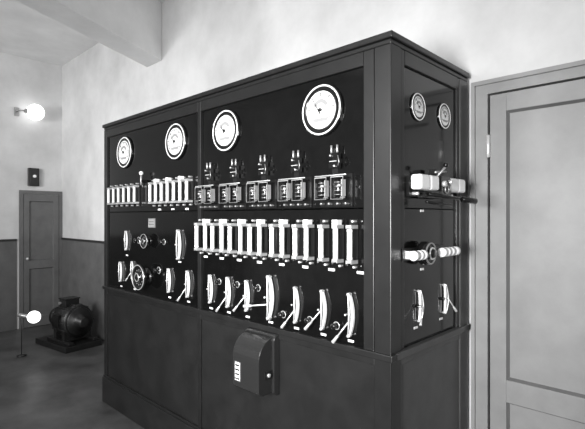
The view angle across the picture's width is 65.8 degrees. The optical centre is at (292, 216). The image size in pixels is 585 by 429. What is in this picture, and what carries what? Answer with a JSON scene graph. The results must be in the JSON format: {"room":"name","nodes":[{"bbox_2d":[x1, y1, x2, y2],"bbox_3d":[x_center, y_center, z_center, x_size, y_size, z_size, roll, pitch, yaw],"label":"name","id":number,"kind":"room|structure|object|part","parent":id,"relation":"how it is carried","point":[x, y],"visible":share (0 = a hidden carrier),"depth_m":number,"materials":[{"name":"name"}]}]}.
{"room":"electrical room","nodes":[
{"label":"electrical room","id":0,"kind":"room"},
{"bbox_2d":[0,52,61,328],"bbox_3d":[-5.438,-0.350,4.966,0.120,3.900,5.430,0,0,44],"label":"wall","id":1,"kind":"structure","parent":0,"point":[25,142],"depth_m":6.51,"materials":[{"name":"paint"}]},
{"bbox_2d":[0,239,16,331],"bbox_3d":[-5.599,0.956,4.698,0.020,1.288,4.820,0,0,44],"label":"wainscoting","id":2,"kind":"structure","parent":1,"relation":"attached to","point":[8,247],"depth_m":6.36,"materials":[{"name":"paint"}]},
{"bbox_2d":[14,104,44,120],"bbox_3d":[-3.744,-1.500,6.436,0.376,0.230,0.229,0,0,-32],"label":"wall lamp","id":3,"kind":"object","parent":1,"relation":"attached to","point":[36,112],"visible":1,"depth_m":6.41,"materials":[{"name":"white glass"}]},
{"bbox_3d":[-3.682,-1.500,6.475,0.227,0.230,0.227,0,0,44],"label":"globe","id":4,"kind":"part","parent":3,"relation":"part of","materials":[{"name":"white glass"}]},
{"bbox_2d":[28,168,38,185],"bbox_3d":[-3.756,-0.580,6.560,0.095,0.260,0.140,0,0,44],"label":"switch box","id":5,"kind":"object","parent":1,"relation":"attached to","point":[33,173],"visible":1,"depth_m":6.54,"materials":[{"name":"black"}]},
{"bbox_2d":[19,190,61,328],"bbox_3d":[-3.704,0.608,6.660,0.030,1.985,0.575,0,0,44],"label":"trim","id":6,"kind":"structure","parent":1,"relation":"attached to","point":[21,192],"depth_m":6.47,"materials":[{"name":"grey wood"}]},
{"bbox_2d":[23,194,58,327],"bbox_3d":[-3.680,0.630,6.641,0.090,1.919,0.468,0,0,44],"label":"door","id":7,"kind":"structure","parent":1,"relation":"in","point":[40,212],"depth_m":6.64,"materials":[{"name":"paint"}]},
{"bbox_2d":[0,324,143,428],"bbox_3d":[-2.204,1.650,1.924,8.960,0.100,5.530,0,0,44],"label":"floor","id":8,"kind":"structure","parent":0,"point":[45,388],"depth_m":4.21,"materials":[{"name":"concrete"}]},
{"bbox_2d":[17,311,40,356],"bbox_3d":[-3.035,1.341,5.191,0.260,0.519,0.139,0,0,-8],"label":"floor lamp","id":9,"kind":"object","parent":8,"relation":"on","point":[34,316],"visible":1,"depth_m":5.18,"materials":[{"name":"metal"}]},
{"bbox_2d":[17,313,27,317],"bbox_3d":[-3.102,1.135,5.197,0.120,0.062,0.044,0,0,-1],"label":"socket","id":10,"kind":"object","parent":9,"relation":"attached to","point":[21,315],"depth_m":5.18,"materials":[{"name":"silver metal"}]},
{"bbox_3d":[-2.975,1.151,5.200,0.138,0.140,0.138,0,0,44],"label":"globe","id":11,"kind":"part","parent":9,"relation":"part of","materials":[{"name":"white glass"}]},
{"bbox_2d":[35,296,101,353],"bbox_3d":[-2.814,1.300,5.678,0.744,0.600,0.465,0,0,36],"label":"motor","id":12,"kind":"object","parent":8,"relation":"on","point":[71,321],"visible":1,"depth_m":5.49,"materials":[{"name":"metal"}]},
{"bbox_3d":[-2.814,1.545,5.678,0.744,0.110,0.465,0,0,36],"label":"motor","id":13,"kind":"part","parent":12,"relation":"part of","materials":[{"name":"metal"}]},
{"bbox_2d":[102,30,477,428],"bbox_3d":[-0.314,0.400,3.113,3.059,2.400,0.936,0,0,44],"label":"tall cabinet","id":14,"kind":"object","parent":8,"relation":"on","point":[286,246],"visible":1,"depth_m":2.39,"materials":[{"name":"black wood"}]},
{"bbox_3d":[-1.597,0.310,3.929,0.055,2.120,0.060,0,0,44],"label":"corner post","id":15,"kind":"part","parent":14,"relation":"part of","materials":[{"name":"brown wood"}]},
{"bbox_2d":[118,261,121,281],"bbox_3d":[-1.422,0.450,3.716,0.039,0.168,0.032,0,0,44],"label":"switch","id":16,"kind":"object","parent":14,"relation":"attached to","point":[120,262],"depth_m":3.71,"materials":[{"name":"silver metal"}]},
{"bbox_2d":[123,230,127,250],"bbox_3d":[-1.350,0.190,3.652,0.029,0.162,0.024,0,0,44],"label":"switch","id":17,"kind":"object","parent":14,"relation":"attached to","point":[125,240],"depth_m":3.64,"materials":[{"name":"silver metal"}]},
{"bbox_2d":[125,261,132,280],"bbox_3d":[-1.294,0.430,3.582,0.062,0.162,0.047,0,0,44],"label":"switch","id":18,"kind":"object","parent":14,"relation":"attached to","point":[130,262],"depth_m":3.61,"materials":[{"name":"silver metal"}]},
{"bbox_3d":[-1.205,0.180,3.496,0.052,0.052,0.048,0,0,44],"label":"push knob","id":19,"kind":"part","parent":14,"relation":"part of","materials":[{"name":"black"}]},
{"bbox_2d":[139,171,146,186],"bbox_3d":[-1.116,-0.285,3.402,0.070,0.121,0.061,0,0,44],"label":"toggle switch","id":20,"kind":"object","parent":14,"relation":"attached to","point":[144,182],"depth_m":3.40,"materials":[{"name":"silver metal"}]},
{"bbox_3d":[-1.351,0.309,4.206,0.015,2.118,0.680,0,0,44],"label":"panel","id":21,"kind":"part","parent":14,"relation":"part of","materials":[{"name":"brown wood"}]},
{"bbox_3d":[-1.095,1.014,3.432,1.358,0.708,0.020,0,0,44],"label":"panel","id":22,"kind":"part","parent":14,"relation":"part of","materials":[{"name":"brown wood"}]},
{"bbox_3d":[-0.989,0.390,3.288,0.052,0.052,0.048,0,0,44],"label":"push knob","id":23,"kind":"part","parent":14,"relation":"part of","materials":[{"name":"black"}]},
{"bbox_3d":[-0.936,0.180,3.242,0.044,0.044,0.040,0,0,44],"label":"push knob","id":24,"kind":"part","parent":14,"relation":"part of","materials":[{"name":"black"}]},
{"bbox_2d":[165,268,170,292],"bbox_3d":[-0.883,0.450,3.201,0.032,0.177,0.026,0,0,44],"label":"switch","id":25,"kind":"object","parent":14,"relation":"attached to","point":[168,278],"depth_m":3.19,"materials":[{"name":"silver metal"}]},
{"bbox_2d":[174,229,180,259],"bbox_3d":[-0.792,0.190,3.110,0.038,0.212,0.031,0,0,44],"label":"switch","id":26,"kind":"object","parent":14,"relation":"attached to","point":[178,231],"depth_m":3.10,"materials":[{"name":"silver metal"}]},
{"bbox_2d":[177,270,189,300],"bbox_3d":[-0.733,0.463,3.032,0.081,0.211,0.062,0,0,44],"label":"switch","id":27,"kind":"object","parent":14,"relation":"attached to","point":[185,294],"depth_m":3.04,"materials":[{"name":"silver metal"}]},
{"bbox_3d":[-0.586,0.310,2.956,0.034,2.120,0.060,0,0,44],"label":"post","id":28,"kind":"part","parent":14,"relation":"part of","materials":[{"name":"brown wood"}]},
{"bbox_3d":[-0.579,-0.134,2.862,0.073,0.106,0.070,0,0,44],"label":"coil frame","id":29,"kind":"part","parent":14,"relation":"part of","materials":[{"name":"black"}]},
{"bbox_2d":[206,274,212,303],"bbox_3d":[-0.526,0.455,2.852,0.043,0.186,0.035,0,0,44],"label":"switch","id":30,"kind":"object","parent":14,"relation":"attached to","point":[209,288],"depth_m":2.85,"materials":[{"name":"silver metal"}]},
{"bbox_3d":[-0.507,-0.134,2.793,0.073,0.106,0.070,0,0,44],"label":"coil frame","id":31,"kind":"part","parent":14,"relation":"part of","materials":[{"name":"black"}]},
{"bbox_3d":[-0.462,0.400,2.790,0.039,0.039,0.036,0,0,44],"label":"push knob","id":32,"kind":"part","parent":14,"relation":"part of","materials":[{"name":"black"}]},
{"bbox_2d":[215,276,230,311],"bbox_3d":[-0.420,0.468,2.730,0.083,0.216,0.063,0,0,44],"label":"switch","id":33,"kind":"object","parent":14,"relation":"attached to","point":[225,281],"depth_m":2.74,"materials":[{"name":"silver metal"}]},
{"bbox_3d":[-0.398,-0.134,2.688,0.073,0.106,0.070,0,0,44],"label":"coil frame","id":34,"kind":"part","parent":14,"relation":"part of","materials":[{"name":"black"}]},
{"bbox_3d":[-0.622,-0.718,2.985,2.660,0.065,0.048,0,0,44],"label":"rail","id":35,"kind":"part","parent":14,"relation":"part of","materials":[{"name":"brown wood"}]},
{"bbox_3d":[-0.336,0.400,2.668,0.039,0.039,0.036,0,0,44],"label":"push knob","id":36,"kind":"part","parent":14,"relation":"part of","materials":[{"name":"black"}]},
{"bbox_3d":[-0.326,-0.134,2.619,0.073,0.106,0.070,0,0,44],"label":"coil frame","id":37,"kind":"part","parent":14,"relation":"part of","materials":[{"name":"black"}]},
{"bbox_2d":[232,279,249,311],"bbox_3d":[-0.297,0.456,2.613,0.093,0.188,0.062,0,0,44],"label":"switch","id":38,"kind":"object","parent":14,"relation":"attached to","point":[243,285],"depth_m":2.64,"materials":[{"name":"silver metal"}]},
{"bbox_3d":[-0.592,0.627,2.945,2.880,0.065,0.064,0,0,44],"label":"rail","id":39,"kind":"part","parent":14,"relation":"part of","materials":[{"name":"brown wood"}]},
{"bbox_3d":[-0.216,-0.134,2.513,0.073,0.106,0.070,0,0,44],"label":"coil frame","id":40,"kind":"part","parent":14,"relation":"part of","materials":[{"name":"black"}]},
{"bbox_3d":[-0.203,0.400,2.540,0.039,0.039,0.036,0,0,44],"label":"push knob","id":41,"kind":"part","parent":14,"relation":"part of","materials":[{"name":"black"}]},
{"bbox_2d":[243,274,273,319],"bbox_3d":[-0.189,0.440,2.494,0.176,0.248,0.082,0,0,44],"label":"switch","id":42,"kind":"object","parent":14,"relation":"attached to","point":[262,285],"depth_m":2.53,"materials":[{"name":"silver metal"}]},
{"bbox_3d":[-0.144,-0.134,2.444,0.073,0.106,0.070,0,0,44],"label":"coil frame","id":43,"kind":"part","parent":14,"relation":"part of","materials":[{"name":"black"}]},
{"bbox_3d":[-0.059,0.520,2.401,0.039,0.039,0.036,0,0,44],"label":"push knob","id":44,"kind":"part","parent":14,"relation":"part of","materials":[{"name":"black"}]},
{"bbox_3d":[-0.034,-0.134,2.338,0.073,0.106,0.070,0,0,44],"label":"coil frame","id":45,"kind":"part","parent":14,"relation":"part of","materials":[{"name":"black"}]},
{"bbox_3d":[-0.102,1.014,2.477,1.328,0.708,0.020,0,0,44],"label":"panel","id":46,"kind":"part","parent":14,"relation":"part of","materials":[{"name":"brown wood"}]},
{"bbox_2d":[280,286,299,328],"bbox_3d":[-0.014,0.468,2.338,0.085,0.221,0.064,0,0,44],"label":"switch","id":47,"kind":"object","parent":14,"relation":"attached to","point":[292,314],"depth_m":2.35,"materials":[{"name":"silver metal"}]},
{"bbox_3d":[0.038,-0.134,2.269,0.073,0.106,0.070,0,0,44],"label":"coil frame","id":48,"kind":"part","parent":14,"relation":"part of","materials":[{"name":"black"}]},
{"bbox_3d":[0.078,0.520,2.270,0.039,0.039,0.036,0,0,44],"label":"push knob","id":49,"kind":"part","parent":14,"relation":"part of","materials":[{"name":"black"}]},
{"bbox_2d":[304,289,326,330],"bbox_3d":[0.111,0.456,2.216,0.102,0.206,0.067,0,0,44],"label":"switch","id":50,"kind":"object","parent":14,"relation":"attached to","point":[316,320],"depth_m":2.25,"materials":[{"name":"silver metal"}]},
{"bbox_3d":[0.147,-0.134,2.164,0.073,0.106,0.070,0,0,44],"label":"coil frame","id":51,"kind":"part","parent":14,"relation":"part of","materials":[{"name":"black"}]},
{"bbox_3d":[-0.060,0.309,3.504,2.740,2.118,0.019,0,0,44],"label":"panel","id":52,"kind":"part","parent":14,"relation":"part of","materials":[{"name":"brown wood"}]},
{"bbox_3d":[0.201,0.520,2.152,0.039,0.039,0.036,0,0,44],"label":"push knob","id":53,"kind":"part","parent":14,"relation":"part of","materials":[{"name":"black"}]},
{"bbox_3d":[0.219,-0.134,2.095,0.073,0.106,0.070,0,0,44],"label":"coil frame","id":54,"kind":"part","parent":14,"relation":"part of","materials":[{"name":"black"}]},
{"bbox_2d":[331,292,354,343],"bbox_3d":[0.234,0.469,2.096,0.092,0.240,0.070,0,0,44],"label":"switch","id":55,"kind":"object","parent":14,"relation":"attached to","point":[345,323],"depth_m":2.13,"materials":[{"name":"silver metal"}]},
{"bbox_3d":[0.401,0.310,2.024,0.145,2.120,0.085,0,0,44],"label":"corner post","id":56,"kind":"part","parent":14,"relation":"part of","materials":[{"name":"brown wood"}]},
{"bbox_2d":[416,289,423,325],"bbox_3d":[0.595,0.421,2.104,0.052,0.158,0.078,0,0,44],"label":"switch","id":57,"kind":"object","parent":14,"relation":"attached to","point":[419,308],"depth_m":2.13,"materials":[{"name":"silver metal"}]},
{"bbox_3d":[0.682,1.014,2.239,0.022,0.708,0.615,0,0,44],"label":"panel","id":58,"kind":"part","parent":14,"relation":"part of","materials":[{"name":"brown wood"}]},
{"bbox_3d":[0.677,-0.718,2.244,0.048,0.065,0.545,0,0,44],"label":"rail","id":59,"kind":"part","parent":14,"relation":"part of","materials":[{"name":"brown wood"}]},
{"bbox_2d":[401,241,460,264],"bbox_3d":[0.660,0.170,2.143,0.092,0.111,0.445,0,0,44],"label":"switch","id":60,"kind":"object","parent":14,"relation":"attached to","point":[412,252],"depth_m":2.10,"materials":[{"name":"white ceramic"}]},
{"bbox_3d":[0.699,0.627,2.255,0.064,0.065,0.769,0,0,44],"label":"rail","id":61,"kind":"part","parent":14,"relation":"part of","materials":[{"name":"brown wood"}]},
{"bbox_2d":[405,162,477,206],"bbox_3d":[0.723,-0.153,2.130,0.201,0.210,0.469,0,0,44],"label":"switch","id":62,"kind":"object","parent":14,"relation":"attached to","point":[427,184],"depth_m":2.12,"materials":[{"name":"white ceramic"}]},
{"bbox_2d":[441,283,456,313],"bbox_3d":[0.809,0.420,2.327,0.051,0.156,0.083,0,0,44],"label":"switch","id":63,"kind":"object","parent":14,"relation":"attached to","point":[445,287],"depth_m":2.33,"materials":[{"name":"silver metal"}]},
{"bbox_3d":[0.910,0.310,2.492,0.060,2.120,0.135,0,0,44],"label":"corner post","id":64,"kind":"part","parent":14,"relation":"part of","materials":[{"name":"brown wood"}]},
{"bbox_2d":[0,0,165,65],"bbox_3d":[-2.204,-2.350,1.924,8.960,0.100,5.530,0,0,44],"label":"ceiling","id":65,"kind":"structure","parent":0,"point":[26,32],"depth_m":5.79,"materials":[{"name":"paint"}]},
{"bbox_2d":[62,0,584,428],"bbox_3d":[-0.314,-0.350,3.888,8.960,3.900,0.120,0,0,44],"label":"wall","id":66,"kind":"structure","parent":0,"point":[207,45],"depth_m":3.74,"materials":[{"name":"paint"}]},
{"bbox_2d":[61,238,103,340],"bbox_3d":[-2.298,0.956,5.699,3.390,1.288,0.020,0,0,44],"label":"wainscoting","id":67,"kind":"structure","parent":66,"relation":"attached to","point":[82,259],"depth_m":6.21,"materials":[{"name":"paint"}]},
{"bbox_2d":[16,0,161,66],"bbox_3d":[-2.331,-1.990,2.493,0.292,0.620,5.334,0,0,18],"label":"ceiling beam","id":68,"kind":"structure","parent":66,"relation":"attached to","point":[132,29],"depth_m":4.25,"materials":[{"name":"paint"}]},
{"bbox_2d":[471,59,584,428],"bbox_3d":[1.385,0.432,2.128,1.081,2.335,0.061,0,0,44],"label":"trim","id":69,"kind":"structure","parent":66,"relation":"attached to","point":[481,91],"depth_m":2.45,"materials":[{"name":"paint"}]},
{"bbox_2d":[486,79,584,428],"bbox_3d":[1.369,0.469,2.120,0.900,2.242,0.093,0,0,44],"label":"door","id":70,"kind":"structure","parent":66,"relation":"in","point":[535,144],"depth_m":2.28,"materials":[{"name":"paint"}]}
]}

